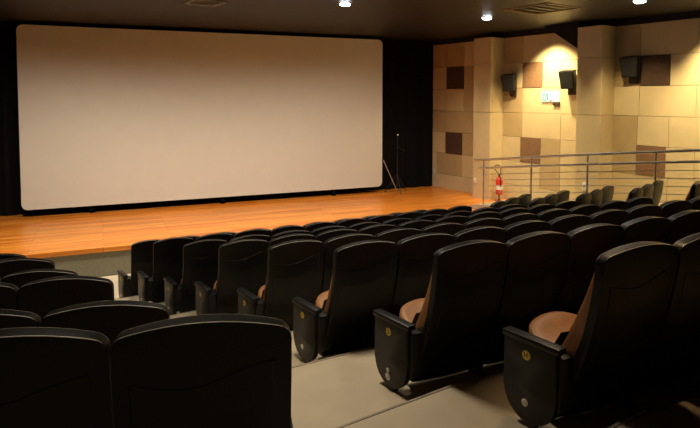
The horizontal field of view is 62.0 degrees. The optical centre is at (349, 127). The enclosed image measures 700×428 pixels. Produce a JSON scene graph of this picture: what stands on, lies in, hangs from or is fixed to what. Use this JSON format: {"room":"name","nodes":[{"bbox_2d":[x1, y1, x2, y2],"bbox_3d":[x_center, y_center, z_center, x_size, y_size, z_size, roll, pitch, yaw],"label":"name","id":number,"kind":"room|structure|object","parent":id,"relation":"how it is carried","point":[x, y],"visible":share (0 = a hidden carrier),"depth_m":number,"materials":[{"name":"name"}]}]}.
{"room":"auditorium","nodes":[
{"label":"auditorium","id":0,"kind":"room"},
{"bbox_2d":[40,249,130,276],"bbox_3d":[-2.582,2.485,11.246,20.000,0.640,0.160,-1,3,-23],"label":"wall","id":1,"kind":"structure","parent":0,"point":[101,264],"depth_m":10.34,"materials":[{"name":"paint"}]},
{"bbox_2d":[0,186,506,257],"bbox_3d":[-3.425,2.022,13.191,20.000,0.080,4.480,-1,3,-23],"label":"stage","id":2,"kind":"structure","parent":0,"point":[40,235],"depth_m":12.83,"materials":[{"name":"wood"}]},
{"bbox_2d":[16,24,382,212],"bbox_3d":[-3.236,-0.223,14.615,8.850,4.255,0.400,-1,3,-23],"label":"projection screen","id":3,"kind":"object","parent":2,"relation":"on","point":[107,116],"visible":1,"depth_m":14.11,"materials":[{"name":"fabric"}]},
{"bbox_2d":[383,134,405,194],"bbox_3d":[1.234,0.997,16.207,0.571,1.638,0.638,1,3,14],"label":"tripod stand","id":4,"kind":"object","parent":2,"relation":"on","point":[397,134],"visible":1,"depth_m":16.17,"materials":[{"name":"black metal"}]},
{"bbox_2d":[494,164,502,200],"bbox_3d":[3.823,1.419,14.956,0.225,0.941,0.235,0,3,2],"label":"fire extinguisher","id":5,"kind":"object","parent":2,"relation":"on","point":[499,182],"visible":0.85,"depth_m":14.90,"materials":[{"name":"red metal"}]},
{"bbox_2d":[0,0,699,40],"bbox_3d":[-0.191,-2.022,5.423,28.000,0.150,20.900,-1,3,-23],"label":"ceiling","id":6,"kind":"structure","parent":0,"point":[420,20],"depth_m":11.89,"materials":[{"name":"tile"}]},
{"bbox_2d":[184,0,226,6],"bbox_3d":[-2.534,-2.185,10.204,0.560,0.027,0.560,-2,4,-35],"label":"ceiling vent","id":7,"kind":"object","parent":6,"relation":"in","point":[213,3],"visible":1,"depth_m":10.16,"materials":[{"name":"metal"}]},
{"bbox_2d":[0,22,433,215],"bbox_3d":[-3.378,-0.269,14.867,13.500,4.320,0.110,-1,3,-23],"label":"stage curtain","id":8,"kind":"object","parent":6,"relation":"hanging from","point":[407,110],"visible":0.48,"depth_m":16.82,"materials":[{"name":"fabric"}]},
{"bbox_2d":[339,2,351,5],"bbox_3d":[-0.087,-2.174,10.308,0.230,0.056,0.230,-1,3,-23],"label":"recessed light","id":9,"kind":"object","parent":6,"relation":"in","point":[340,3],"visible":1,"depth_m":10.24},
{"bbox_2d":[503,3,580,14],"bbox_3d":[3.594,-2.225,10.959,1.000,0.027,1.000,-2,4,-35],"label":"ceiling vent","id":10,"kind":"object","parent":6,"relation":"in","point":[535,5],"visible":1,"depth_m":10.92,"materials":[{"name":"metal"}]},
{"bbox_2d":[101,274,699,427],"bbox_3d":[-0.381,1.783,3.525,26.000,3.050,16.560,-1,3,-23],"label":"floor","id":11,"kind":"structure","parent":0,"point":[337,391],"depth_m":3.50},
{"bbox_2d":[0,282,18,309],"bbox_3d":[-2.325,1.425,3.796,0.575,1.036,0.677,-1,3,-11],"label":"seat","id":12,"kind":"object","parent":11,"relation":"on","point":[8,292],"visible":0.15,"depth_m":3.51,"materials":[{"name":"black"}]},
{"bbox_2d":[0,253,26,258],"bbox_3d":[-4.216,2.013,7.293,0.575,1.036,0.677,-1,3,-11],"label":"seat","id":13,"kind":"object","parent":11,"relation":"on","point":[2,255],"visible":0.06,"depth_m":6.97,"materials":[{"name":"black"}]},
{"bbox_2d":[0,309,40,328],"bbox_3d":[-1.674,1.291,2.827,0.575,1.036,0.677,-1,3,-11],"label":"seat","id":14,"kind":"object","parent":11,"relation":"on","point":[8,318],"visible":0.16,"depth_m":2.53,"materials":[{"name":"black"}]},
{"bbox_2d":[0,258,54,278],"bbox_3d":[-3.023,1.691,5.609,0.575,1.036,0.677,-1,3,-11],"label":"seat","id":15,"kind":"object","parent":11,"relation":"on","point":[9,266],"visible":0.09,"depth_m":5.26,"materials":[{"name":"black"}]},
{"bbox_2d":[0,269,78,288],"bbox_3d":[-2.406,1.585,4.758,0.575,1.036,0.677,-1,3,-11],"label":"seat","id":16,"kind":"object","parent":11,"relation":"on","point":[18,279],"visible":0.16,"depth_m":4.40,"materials":[{"name":"black"}]},
{"bbox_2d":[0,327,113,427],"bbox_3d":[-1.031,1.093,2.014,0.575,1.036,0.677,-1,3,-11],"label":"seat","id":17,"kind":"object","parent":11,"relation":"on","point":[51,377],"visible":0.91,"depth_m":1.70,"materials":[{"name":"black"}]},
{"bbox_2d":[17,276,114,319],"bbox_3d":[-1.788,1.420,3.903,0.575,1.036,0.677,-1,3,-11],"label":"seat","id":18,"kind":"object","parent":11,"relation":"on","point":[40,297],"visible":0.22,"depth_m":3.55,"materials":[{"name":"black"}]},
{"bbox_2d":[40,300,169,345],"bbox_3d":[-1.137,1.285,2.933,0.575,1.036,0.677,-1,3,-11],"label":"seat","id":19,"kind":"object","parent":11,"relation":"on","point":[110,318],"visible":0.15,"depth_m":2.59,"materials":[{"name":"black"}]},
{"bbox_2d":[117,239,159,297],"bbox_3d":[-3.204,2.200,9.058,0.743,1.035,0.676,-1,3,-26],"label":"seat","id":20,"kind":"object","parent":11,"relation":"on","point":[142,251],"visible":0.48,"depth_m":8.79,"materials":[{"name":"black"}]},
{"bbox_2d":[137,237,194,302],"bbox_3d":[-2.590,2.009,8.222,0.743,1.035,0.676,-1,3,-26],"label":"seat","id":21,"kind":"object","parent":11,"relation":"on","point":[167,253],"visible":0.67,"depth_m":7.98,"materials":[{"name":"black"}]},
{"bbox_2d":[163,239,227,314],"bbox_3d":[-1.937,1.869,7.351,0.743,1.035,0.676,-1,3,-26],"label":"seat","id":22,"kind":"object","parent":11,"relation":"on","point":[200,258],"visible":0.66,"depth_m":7.11,"materials":[{"name":"black"}]},
{"bbox_2d":[110,314,292,427],"bbox_3d":[-0.494,1.087,2.120,0.575,1.036,0.677,-1,3,-11],"label":"seat","id":23,"kind":"object","parent":11,"relation":"on","point":[206,370],"visible":1,"depth_m":1.78,"materials":[{"name":"black"}]},
{"bbox_2d":[195,233,233,241],"bbox_3d":[-2.015,1.995,8.502,0.575,1.036,0.677,-1,3,-26],"label":"seat","id":24,"kind":"object","parent":11,"relation":"on","point":[223,236],"visible":0.16,"depth_m":8.19,"materials":[{"name":"black"}]},
{"bbox_2d":[194,239,268,314],"bbox_3d":[-1.323,1.708,6.517,0.743,1.035,0.676,-1,3,-26],"label":"seat","id":25,"kind":"object","parent":11,"relation":"on","point":[241,263],"visible":0.69,"depth_m":6.29,"materials":[{"name":"black"}]},
{"bbox_2d":[230,234,271,242],"bbox_3d":[-1.362,1.855,7.630,0.575,1.036,0.677,-1,3,-26],"label":"seat","id":26,"kind":"object","parent":11,"relation":"on","point":[267,238],"visible":0.11,"depth_m":7.32,"materials":[{"name":"black"}]},
{"bbox_2d":[234,229,270,237],"bbox_3d":[-1.528,1.982,8.745,0.575,1.036,0.677,-2,3,-27],"label":"seat","id":27,"kind":"object","parent":11,"relation":"on","point":[252,231],"visible":0.16,"depth_m":8.42,"materials":[{"name":"black"}]},
{"bbox_2d":[237,239,323,330],"bbox_3d":[-0.682,1.552,5.673,0.743,1.035,0.676,-1,3,-26],"label":"seat","id":28,"kind":"object","parent":11,"relation":"on","point":[294,267],"visible":0.76,"depth_m":5.44,"materials":[{"name":"black"}]},
{"bbox_2d":[258,285,264,296],"bbox_3d":[-0.681,1.682,5.833,0.476,0.194,0.400,-1,3,-26],"label":"seat cushion","id":29,"kind":"object","parent":28,"relation":"on","point":[260,293],"depth_m":5.79,"materials":[{"name":"brown leather"}]},
{"bbox_2d":[263,277,266,300],"bbox_3d":[-0.560,1.367,5.565,0.510,0.598,0.311,-1,3,-26],"label":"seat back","id":30,"kind":"object","parent":28,"relation":"on","point":[265,290],"depth_m":5.45,"materials":[{"name":"brown leather"}]},
{"bbox_2d":[270,225,304,236],"bbox_3d":[-1.043,1.969,8.994,0.575,1.036,0.677,-2,3,-27],"label":"seat","id":31,"kind":"object","parent":11,"relation":"on","point":[289,227],"visible":0.13,"depth_m":8.65,"materials":[{"name":"black"}]},
{"bbox_2d":[271,230,310,238],"bbox_3d":[-0.875,1.842,7.874,0.575,1.036,0.677,-2,3,-27],"label":"seat","id":32,"kind":"object","parent":11,"relation":"on","point":[290,231],"visible":0.11,"depth_m":7.54,"materials":[{"name":"black"}]},
{"bbox_2d":[269,234,315,247],"bbox_3d":[-0.748,1.694,6.796,0.575,1.036,0.677,-1,3,-26],"label":"seat","id":33,"kind":"object","parent":11,"relation":"on","point":[290,237],"visible":0.2,"depth_m":6.45,"materials":[{"name":"black"}]},
{"bbox_2d":[305,222,337,231],"bbox_3d":[-0.562,1.956,9.248,0.575,1.036,0.677,-2,3,-28],"label":"seat","id":34,"kind":"object","parent":11,"relation":"on","point":[311,227],"visible":0.17,"depth_m":8.89,"materials":[{"name":"black"}]},
{"bbox_2d":[311,226,347,236],"bbox_3d":[-0.391,1.829,8.123,0.575,1.036,0.677,-2,3,-27],"label":"seat","id":35,"kind":"object","parent":11,"relation":"on","point":[315,232],"visible":0.14,"depth_m":7.76,"materials":[{"name":"black"}]},
{"bbox_2d":[316,229,358,243],"bbox_3d":[-0.261,1.681,7.040,0.575,1.036,0.677,-2,3,-27],"label":"seat","id":36,"kind":"object","parent":11,"relation":"on","point":[326,235],"visible":0.16,"depth_m":6.68,"materials":[{"name":"black"}]},
{"bbox_2d":[292,240,397,362],"bbox_3d":[-0.056,1.387,4.800,0.743,1.035,0.676,-1,3,-26],"label":"seat","id":37,"kind":"object","parent":11,"relation":"on","point":[341,319],"visible":0.88,"depth_m":4.60,"materials":[{"name":"black"}]},
{"bbox_2d":[315,290,328,307],"bbox_3d":[-0.055,1.518,4.960,0.476,0.194,0.400,-1,3,-26],"label":"seat cushion","id":38,"kind":"object","parent":37,"relation":"on","point":[320,303],"depth_m":4.95,"materials":[{"name":"brown leather"}]},
{"bbox_2d":[324,254,336,313],"bbox_3d":[0.066,1.202,4.692,0.510,0.598,0.311,-1,3,-26],"label":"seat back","id":39,"kind":"object","parent":37,"relation":"on","point":[330,304],"depth_m":4.50,"materials":[{"name":"brown leather"}]},
{"bbox_2d":[321,233,375,292],"bbox_3d":[-0.107,1.538,5.952,0.575,1.036,0.677,-1,3,-26],"label":"seat","id":40,"kind":"object","parent":11,"relation":"on","point":[330,245],"visible":0.28,"depth_m":5.58,"materials":[{"name":"black"}]},
{"bbox_2d":[337,218,367,227],"bbox_3d":[-0.083,1.942,9.507,0.575,1.036,0.677,-2,3,-29],"label":"seat","id":41,"kind":"object","parent":11,"relation":"on","point":[348,222],"visible":0.16,"depth_m":9.16,"materials":[{"name":"black"}]},
{"bbox_2d":[348,222,380,230],"bbox_3d":[0.091,1.816,8.377,0.575,1.036,0.677,-2,3,-28],"label":"seat","id":42,"kind":"object","parent":11,"relation":"on","point":[358,226],"visible":0.16,"depth_m":8.02,"materials":[{"name":"black"}]},
{"bbox_2d":[358,224,397,235],"bbox_3d":[0.224,1.668,7.289,0.575,1.036,0.677,-2,3,-27],"label":"seat","id":43,"kind":"object","parent":11,"relation":"on","point":[373,230],"visible":0.13,"depth_m":6.94,"materials":[{"name":"black"}]},
{"bbox_2d":[115,295,645,427],"bbox_3d":[-1.644,2.005,5.320,2.114,1.409,7.544,-2,4,-38],"label":"trim","id":44,"kind":"structure","parent":11,"relation":"on","point":[641,412],"depth_m":3.39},
{"bbox_2d":[368,215,395,223],"bbox_3d":[0.394,1.928,9.771,0.575,1.036,0.677,-2,3,-29],"label":"seat","id":45,"kind":"object","parent":11,"relation":"on","point":[380,218],"visible":0.13,"depth_m":9.43,"materials":[{"name":"black"}]},
{"bbox_2d":[382,218,412,225],"bbox_3d":[0.570,1.802,8.636,0.575,1.036,0.677,-2,3,-29],"label":"seat","id":46,"kind":"object","parent":11,"relation":"on","point":[396,221],"visible":0.17,"depth_m":8.29,"materials":[{"name":"black"}]},
{"bbox_2d":[375,228,421,243],"bbox_3d":[0.380,1.525,6.196,0.575,1.036,0.677,-2,3,-27],"label":"seat","id":47,"kind":"object","parent":11,"relation":"on","point":[394,235],"visible":0.13,"depth_m":5.85,"materials":[{"name":"black"}]},
{"bbox_2d":[396,211,422,219],"bbox_3d":[0.867,1.914,10.040,0.575,1.036,0.677,-2,3,-30],"label":"seat","id":48,"kind":"object","parent":11,"relation":"on","point":[412,215],"visible":0.12,"depth_m":9.71,"materials":[{"name":"black"}]},
{"bbox_2d":[397,220,434,229],"bbox_3d":[0.706,1.655,7.543,0.575,1.036,0.677,-2,3,-28],"label":"seat","id":49,"kind":"object","parent":11,"relation":"on","point":[417,224],"visible":0.21,"depth_m":7.21,"materials":[{"name":"black"}]},
{"bbox_2d":[390,233,454,316],"bbox_3d":[0.519,1.373,5.079,0.575,1.036,0.677,-1,3,-26],"label":"seat","id":50,"kind":"object","parent":11,"relation":"on","point":[416,253],"visible":0.42,"depth_m":4.75,"materials":[{"name":"black"}]},
{"bbox_2d":[414,214,443,221],"bbox_3d":[1.046,1.789,8.900,0.575,1.036,0.677,-2,3,-29],"label":"seat","id":51,"kind":"object","parent":11,"relation":"on","point":[432,217],"visible":0.07,"depth_m":8.57,"materials":[{"name":"black"}]},
{"bbox_2d":[423,208,447,215],"bbox_3d":[1.338,1.900,10.313,0.575,1.036,0.677,-2,3,-30],"label":"seat","id":52,"kind":"object","parent":11,"relation":"on","point":[439,211],"visible":0.14,"depth_m":9.99,"materials":[{"name":"black"}]},
{"bbox_2d":[373,240,507,391],"bbox_3d":[0.584,1.222,3.943,0.743,1.035,0.676,-1,3,-26],"label":"seat","id":53,"kind":"object","parent":11,"relation":"on","point":[447,331],"visible":1,"depth_m":3.75,"materials":[{"name":"black"}]},
{"bbox_2d":[385,368,389,379],"bbox_3d":[0.250,1.639,3.877,0.010,0.082,0.048,-2,4,-36],"label":"light","id":54,"kind":"object","parent":53,"relation":"attached to","point":[387,370],"depth_m":3.88,"materials":[{"name":"plastic"}]},
{"bbox_2d":[399,298,424,322],"bbox_3d":[0.585,1.352,4.104,0.476,0.194,0.400,-1,3,-26],"label":"seat cushion","id":55,"kind":"object","parent":53,"relation":"on","point":[408,311],"depth_m":4.11,"materials":[{"name":"brown leather"}]},
{"bbox_2d":[415,262,437,331],"bbox_3d":[0.706,1.037,3.836,0.510,0.598,0.311,-1,3,-26],"label":"seat back","id":56,"kind":"object","parent":53,"relation":"on","point":[426,320],"depth_m":3.66,"materials":[{"name":"brown leather"}]},
{"bbox_2d":[421,222,464,235],"bbox_3d":[0.865,1.512,6.444,0.575,1.036,0.677,-2,3,-27],"label":"seat","id":57,"kind":"object","parent":11,"relation":"on","point":[450,228],"visible":0.24,"depth_m":6.12,"materials":[{"name":"black"}]},
{"bbox_2d":[434,215,468,224],"bbox_3d":[1.185,1.641,7.802,0.575,1.036,0.677,-2,3,-29],"label":"seat","id":58,"kind":"object","parent":11,"relation":"on","point":[454,218],"visible":0.17,"depth_m":7.48,"materials":[{"name":"black"}]},
{"bbox_2d":[444,211,472,216],"bbox_3d":[1.520,1.775,9.168,0.575,1.036,0.677,-2,3,-30],"label":"seat","id":59,"kind":"object","parent":11,"relation":"on","point":[460,213],"visible":0.09,"depth_m":8.85,"materials":[{"name":"black"}]},
{"bbox_2d":[448,205,471,212],"bbox_3d":[1.806,1.885,10.592,0.575,1.036,0.677,-2,4,-31],"label":"seat","id":60,"kind":"object","parent":11,"relation":"on","point":[460,207],"visible":0.18,"depth_m":10.27,"materials":[{"name":"black"}]},
{"bbox_2d":[454,226,505,243],"bbox_3d":[1.006,1.360,5.322,0.575,1.036,0.677,-2,3,-27],"label":"seat","id":61,"kind":"object","parent":11,"relation":"on","point":[492,233],"visible":0.21,"depth_m":4.99,"materials":[{"name":"black"}]},
{"bbox_2d":[463,217,502,229],"bbox_3d":[1.346,1.498,6.698,0.575,1.036,0.677,-2,3,-28],"label":"seat","id":62,"kind":"object","parent":11,"relation":"on","point":[487,221],"visible":0.21,"depth_m":6.37,"materials":[{"name":"black"}]},
{"bbox_2d":[468,211,499,220],"bbox_3d":[1.661,1.627,8.066,0.575,1.036,0.677,-2,3,-29],"label":"seat","id":63,"kind":"object","parent":11,"relation":"on","point":[484,214],"visible":0.15,"depth_m":7.73,"materials":[{"name":"black"}]},
{"bbox_2d":[472,207,498,213],"bbox_3d":[1.991,1.760,9.442,0.575,1.036,0.677,-2,3,-30],"label":"seat","id":64,"kind":"object","parent":11,"relation":"on","point":[491,209],"visible":0.1,"depth_m":9.12,"materials":[{"name":"black"}]},
{"bbox_2d":[490,201,505,208],"bbox_3d":[2.627,1.906,11.342,0.677,1.036,0.575,3,4,43],"label":"seat","id":65,"kind":"object","parent":11,"relation":"on","point":[497,204],"visible":0.12,"depth_m":11.02,"materials":[{"name":"black"}]},
{"bbox_2d":[498,204,522,211],"bbox_3d":[2.459,1.746,9.721,0.575,1.036,0.677,-2,4,-31],"label":"seat","id":66,"kind":"object","parent":11,"relation":"on","point":[507,206],"visible":0.21,"depth_m":9.37,"materials":[{"name":"black"}]},
{"bbox_2d":[505,197,518,204],"bbox_3d":[2.999,1.885,11.743,0.677,1.036,0.575,3,4,43],"label":"seat","id":67,"kind":"object","parent":11,"relation":"on","point":[513,200],"visible":0.19,"depth_m":11.45,"materials":[{"name":"black"}]},
{"bbox_2d":[499,207,528,219],"bbox_3d":[2.135,1.613,8.334,0.575,1.036,0.677,-2,3,-30],"label":"seat","id":68,"kind":"object","parent":11,"relation":"on","point":[510,211],"visible":0.16,"depth_m":7.98,"materials":[{"name":"black"}]},
{"bbox_2d":[502,213,538,228],"bbox_3d":[1.825,1.485,6.957,0.575,1.036,0.677,-2,3,-29],"label":"seat","id":69,"kind":"object","parent":11,"relation":"on","point":[518,217],"visible":0.21,"depth_m":6.60,"materials":[{"name":"black"}]},
{"bbox_2d":[518,194,531,208],"bbox_3d":[3.371,1.864,12.145,0.677,1.036,0.575,3,4,43],"label":"seat","id":70,"kind":"object","parent":11,"relation":"on","point":[524,199],"visible":0.27,"depth_m":11.86,"materials":[{"name":"black"}]},
{"bbox_2d":[482,231,569,364],"bbox_3d":[1.159,1.208,4.223,0.575,1.036,0.677,-1,3,-26],"label":"seat","id":71,"kind":"object","parent":11,"relation":"on","point":[536,265],"visible":0.72,"depth_m":3.94,"materials":[{"name":"black"}]},
{"bbox_2d":[504,220,550,243],"bbox_3d":[1.490,1.347,5.571,0.575,1.036,0.677,-2,3,-27],"label":"seat","id":72,"kind":"object","parent":11,"relation":"on","point":[520,228],"visible":0.16,"depth_m":5.21,"materials":[{"name":"black"}]},
{"bbox_2d":[528,197,544,207],"bbox_3d":[3.145,1.758,10.631,0.677,1.036,0.575,3,4,43],"label":"seat","id":73,"kind":"object","parent":11,"relation":"on","point":[538,200],"visible":0.16,"depth_m":10.29,"materials":[{"name":"black"}]},
{"bbox_2d":[528,204,555,214],"bbox_3d":[2.605,1.599,8.608,0.575,1.036,0.677,-2,3,-30],"label":"seat","id":74,"kind":"object","parent":11,"relation":"on","point":[536,209],"visible":0.16,"depth_m":8.25,"materials":[{"name":"black"}]},
{"bbox_2d":[544,194,557,204],"bbox_3d":[3.518,1.737,11.032,0.677,1.036,0.575,3,4,43],"label":"seat","id":75,"kind":"object","parent":11,"relation":"on","point":[551,199],"visible":0.15,"depth_m":10.74,"materials":[{"name":"black"}]},
{"bbox_2d":[537,208,570,221],"bbox_3d":[2.302,1.471,7.221,0.575,1.036,0.677,-2,3,-29],"label":"seat","id":76,"kind":"object","parent":11,"relation":"on","point":[547,215],"visible":0.16,"depth_m":6.87,"materials":[{"name":"black"}]},
{"bbox_2d":[557,190,569,202],"bbox_3d":[3.890,1.716,11.434,0.677,1.036,0.575,3,4,43],"label":"seat","id":77,"kind":"object","parent":11,"relation":"on","point":[563,195],"visible":0.2,"depth_m":11.13,"materials":[{"name":"black"}]},
{"bbox_2d":[555,200,579,209],"bbox_3d":[3.073,1.584,8.887,0.575,1.036,0.677,-2,4,-31],"label":"seat","id":78,"kind":"object","parent":11,"relation":"on","point":[568,204],"visible":0.16,"depth_m":8.55,"materials":[{"name":"black"}]},
{"bbox_2d":[549,214,591,233],"bbox_3d":[1.972,1.334,5.825,0.575,1.036,0.677,-2,3,-28],"label":"seat","id":79,"kind":"object","parent":11,"relation":"on","point":[565,224],"visible":0.2,"depth_m":5.47,"materials":[{"name":"black"}]},
{"bbox_2d":[575,193,591,204],"bbox_3d":[3.665,1.593,9.865,0.677,1.036,0.575,3,4,43],"label":"seat","id":80,"kind":"object","parent":11,"relation":"on","point":[584,198],"visible":0.25,"depth_m":9.55,"materials":[{"name":"black"}]},
{"bbox_2d":[570,204,600,215],"bbox_3d":[2.775,1.457,7.490,0.575,1.036,0.677,-2,3,-30],"label":"seat","id":81,"kind":"object","parent":11,"relation":"on","point":[586,209],"visible":0.14,"depth_m":7.15,"materials":[{"name":"black"}]},
{"bbox_2d":[502,241,677,427],"bbox_3d":[1.271,1.086,3.196,0.743,1.035,0.676,-1,3,-26],"label":"seat","id":82,"kind":"object","parent":11,"relation":"on","point":[566,364],"visible":1,"depth_m":3.00,"materials":[{"name":"black"}]},
{"bbox_2d":[521,398,527,406],"bbox_3d":[0.937,1.478,3.132,0.006,0.041,0.042,-2,4,-36],"label":"light","id":83,"kind":"object","parent":82,"relation":"attached to","point":[524,401],"depth_m":3.13,"materials":[{"name":"plastic"}]},
{"bbox_2d":[529,311,576,342],"bbox_3d":[1.272,1.216,3.357,0.476,0.194,0.400,-1,3,-26],"label":"seat cushion","id":84,"kind":"object","parent":82,"relation":"on","point":[548,326],"depth_m":3.39,"materials":[{"name":"fabric"}]},
{"bbox_2d":[562,263,604,357],"bbox_3d":[1.392,0.901,3.088,0.510,0.598,0.311,-1,3,-26],"label":"cushion","id":85,"kind":"object","parent":82,"relation":"on","point":[585,338],"depth_m":2.91,"materials":[{"name":"brown leather"}]},
{"bbox_2d":[556,223,623,314],"bbox_3d":[1.646,1.195,4.466,0.575,1.036,0.677,-2,3,-27],"label":"seat","id":86,"kind":"object","parent":11,"relation":"on","point":[588,242],"visible":0.46,"depth_m":4.13,"materials":[{"name":"black"}]},
{"bbox_2d":[590,189,602,205],"bbox_3d":[4.037,1.572,10.266,0.677,1.036,0.575,3,4,43],"label":"seat","id":87,"kind":"object","parent":11,"relation":"on","point":[597,194],"visible":0.19,"depth_m":9.96,"materials":[{"name":"black"}]},
{"bbox_2d":[602,186,613,203],"bbox_3d":[4.410,1.551,10.668,0.677,1.036,0.575,3,4,43],"label":"seat","id":88,"kind":"object","parent":11,"relation":"on","point":[608,191],"visible":0.23,"depth_m":10.35,"materials":[{"name":"black"}]},
{"bbox_2d":[589,209,627,225],"bbox_3d":[2.451,1.320,6.084,0.575,1.036,0.677,-2,3,-29],"label":"seat","id":89,"kind":"object","parent":11,"relation":"on","point":[610,216],"visible":0.19,"depth_m":5.75,"materials":[{"name":"black"}]},
{"bbox_2d":[599,200,627,210],"bbox_3d":[3.246,1.443,7.764,0.575,1.036,0.677,-2,3,-30],"label":"seat","id":90,"kind":"object","parent":11,"relation":"on","point":[615,204],"visible":0.23,"depth_m":7.43,"materials":[{"name":"black"}]},
{"bbox_2d":[626,188,643,200],"bbox_3d":[4.184,1.430,9.153,0.677,1.036,0.575,3,4,43],"label":"seat","id":91,"kind":"object","parent":11,"relation":"on","point":[636,192],"visible":0.13,"depth_m":8.79,"materials":[{"name":"black"}]},
{"bbox_2d":[626,197,652,209],"bbox_3d":[3.714,1.428,8.042,0.575,1.036,0.677,-2,4,-31],"label":"seat","id":92,"kind":"object","parent":11,"relation":"on","point":[636,201],"visible":0.12,"depth_m":7.69,"materials":[{"name":"black"}]},
{"bbox_2d":[626,204,661,220],"bbox_3d":[2.928,1.307,6.348,0.575,1.036,0.677,-2,3,-29],"label":"seat","id":93,"kind":"object","parent":11,"relation":"on","point":[643,210],"visible":0.18,"depth_m":6.00,"materials":[{"name":"black"}]},
{"bbox_2d":[621,216,670,244],"bbox_3d":[2.131,1.182,4.715,0.575,1.036,0.677,-2,3,-27],"label":"seat","id":94,"kind":"object","parent":11,"relation":"on","point":[647,228],"visible":0.24,"depth_m":4.37,"materials":[{"name":"black"}]},
{"bbox_2d":[641,184,653,197],"bbox_3d":[4.556,1.409,9.554,0.677,1.036,0.575,3,4,43],"label":"seat","id":95,"kind":"object","parent":11,"relation":"on","point":[648,188],"visible":0.2,"depth_m":9.24,"materials":[{"name":"black"}]},
{"bbox_2d":[652,180,663,205],"bbox_3d":[4.928,1.388,9.956,0.677,1.036,0.575,3,4,43],"label":"seat","id":96,"kind":"object","parent":11,"relation":"on","point":[658,184],"visible":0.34,"depth_m":9.65,"materials":[{"name":"black"}]},
{"bbox_2d":[633,232,699,393],"bbox_3d":[1.846,1.072,3.475,0.575,1.036,0.677,-1,3,-26],"label":"seat","id":97,"kind":"object","parent":11,"relation":"on","point":[675,354],"visible":0.62,"depth_m":3.20,"materials":[{"name":"black"}]},
{"bbox_2d":[659,200,690,218],"bbox_3d":[3.401,1.292,6.617,0.575,1.036,0.677,-2,3,-30],"label":"seat","id":98,"kind":"object","parent":11,"relation":"on","point":[672,207],"visible":0.16,"depth_m":6.26,"materials":[{"name":"black"}]},
{"bbox_2d":[668,210,699,244],"bbox_3d":[2.612,1.169,4.969,0.575,1.036,0.677,-2,3,-28],"label":"seat","id":99,"kind":"object","parent":11,"relation":"on","point":[686,223],"visible":0.21,"depth_m":4.59,"materials":[{"name":"black"}]},
{"bbox_2d":[685,180,699,200],"bbox_3d":[4.702,1.257,8.440,0.677,1.036,0.575,3,4,43],"label":"seat","id":100,"kind":"object","parent":11,"relation":"on","point":[694,191],"visible":0.22,"depth_m":8.05,"materials":[{"name":"black"}]},
{"bbox_2d":[685,188,695,200],"bbox_3d":[4.794,1.072,8.323,0.311,0.598,0.510,3,4,43],"label":"cushion","id":101,"kind":"object","parent":100,"relation":"on","point":[692,192],"depth_m":8.03,"materials":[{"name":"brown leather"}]},
{"bbox_2d":[689,196,699,209],"bbox_3d":[3.872,1.278,6.891,0.575,1.036,0.677,-2,3,-30],"label":"seat","id":102,"kind":"object","parent":11,"relation":"on","point":[695,202],"visible":0.09,"depth_m":6.49,"materials":[{"name":"black"}]},
{"bbox_2d":[432,18,699,202],"bbox_3d":[8.209,0.438,9.132,0.750,5.150,21.600,-2,4,-35],"label":"wall","id":103,"kind":"structure","parent":0,"point":[474,118],"depth_m":13.70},
{"bbox_2d":[500,73,516,96],"bbox_3d":[4.063,-1.080,14.818,0.362,0.586,0.363,-2,4,-35],"label":"wall speaker","id":104,"kind":"object","parent":103,"relation":"attached to","point":[508,81],"visible":1,"depth_m":14.76,"materials":[{"name":"black"}]},
{"bbox_2d":[500,76,512,90],"bbox_3d":[3.979,-1.117,14.761,0.330,0.372,0.105,3,4,45],"label":"grille","id":105,"kind":"object","parent":104,"relation":"attached to","point":[507,81],"depth_m":14.75,"materials":[{"name":"black"}]},
{"bbox_2d":[542,92,559,104],"bbox_3d":[4.825,-0.705,14.022,0.050,0.320,0.500,-2,4,-35],"label":"exit sign","id":106,"kind":"object","parent":103,"relation":"attached to","point":[553,97],"visible":1,"depth_m":13.99,"materials":[{"name":"plastic"}]},
{"bbox_2d":[433,11,699,44],"bbox_3d":[8.307,-2.072,9.069,0.050,0.130,21.600,-2,4,-35],"label":"trim","id":107,"kind":"structure","parent":103,"relation":"attached to","point":[695,14],"depth_m":12.79,"materials":[{"name":"paint"}]},
{"bbox_2d":[545,22,588,48],"bbox_3d":[4.965,-2.058,13.388,0.400,0.590,0.900,-2,4,-35],"label":"trim","id":108,"kind":"structure","parent":103,"relation":"attached to","point":[568,32],"depth_m":13.09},
{"bbox_2d":[558,69,575,94],"bbox_3d":[5.043,-1.047,13.429,0.362,0.586,0.363,-2,4,-35],"label":"wall speaker","id":109,"kind":"object","parent":103,"relation":"attached to","point":[567,78],"visible":1,"depth_m":13.38,"materials":[{"name":"black"}]},
{"bbox_2d":[558,72,572,87],"bbox_3d":[4.959,-1.085,13.372,0.330,0.372,0.105,3,4,45],"label":"grille","id":110,"kind":"object","parent":109,"relation":"attached to","point":[565,78],"depth_m":13.36,"materials":[{"name":"black"}]},
{"bbox_2d":[619,55,638,83],"bbox_3d":[5.891,-1.214,12.217,0.362,0.586,0.363,-2,4,-35],"label":"wall speaker","id":111,"kind":"object","parent":103,"relation":"attached to","point":[629,65],"visible":1,"depth_m":12.17,"materials":[{"name":"black"}]},
{"bbox_2d":[620,58,635,76],"bbox_3d":[5.807,-1.251,12.160,0.330,0.372,0.105,3,4,45],"label":"grille","id":112,"kind":"object","parent":111,"relation":"attached to","point":[627,65],"depth_m":12.16,"materials":[{"name":"black"}]},
{"bbox_2d":[469,199,662,208],"bbox_3d":[8.366,1.489,7.705,1.740,3.200,17.000,-2,4,-35],"label":"floor","id":113,"kind":"structure","parent":0,"point":[475,206],"depth_m":13.83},
{"bbox_2d":[474,149,699,204],"bbox_3d":[5.208,1.045,10.812,0.113,2.103,7.757,-2,4,-35],"label":"handrail","id":114,"kind":"object","parent":113,"relation":"on","point":[655,152],"visible":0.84,"depth_m":11.51,"materials":[{"name":"metal"}]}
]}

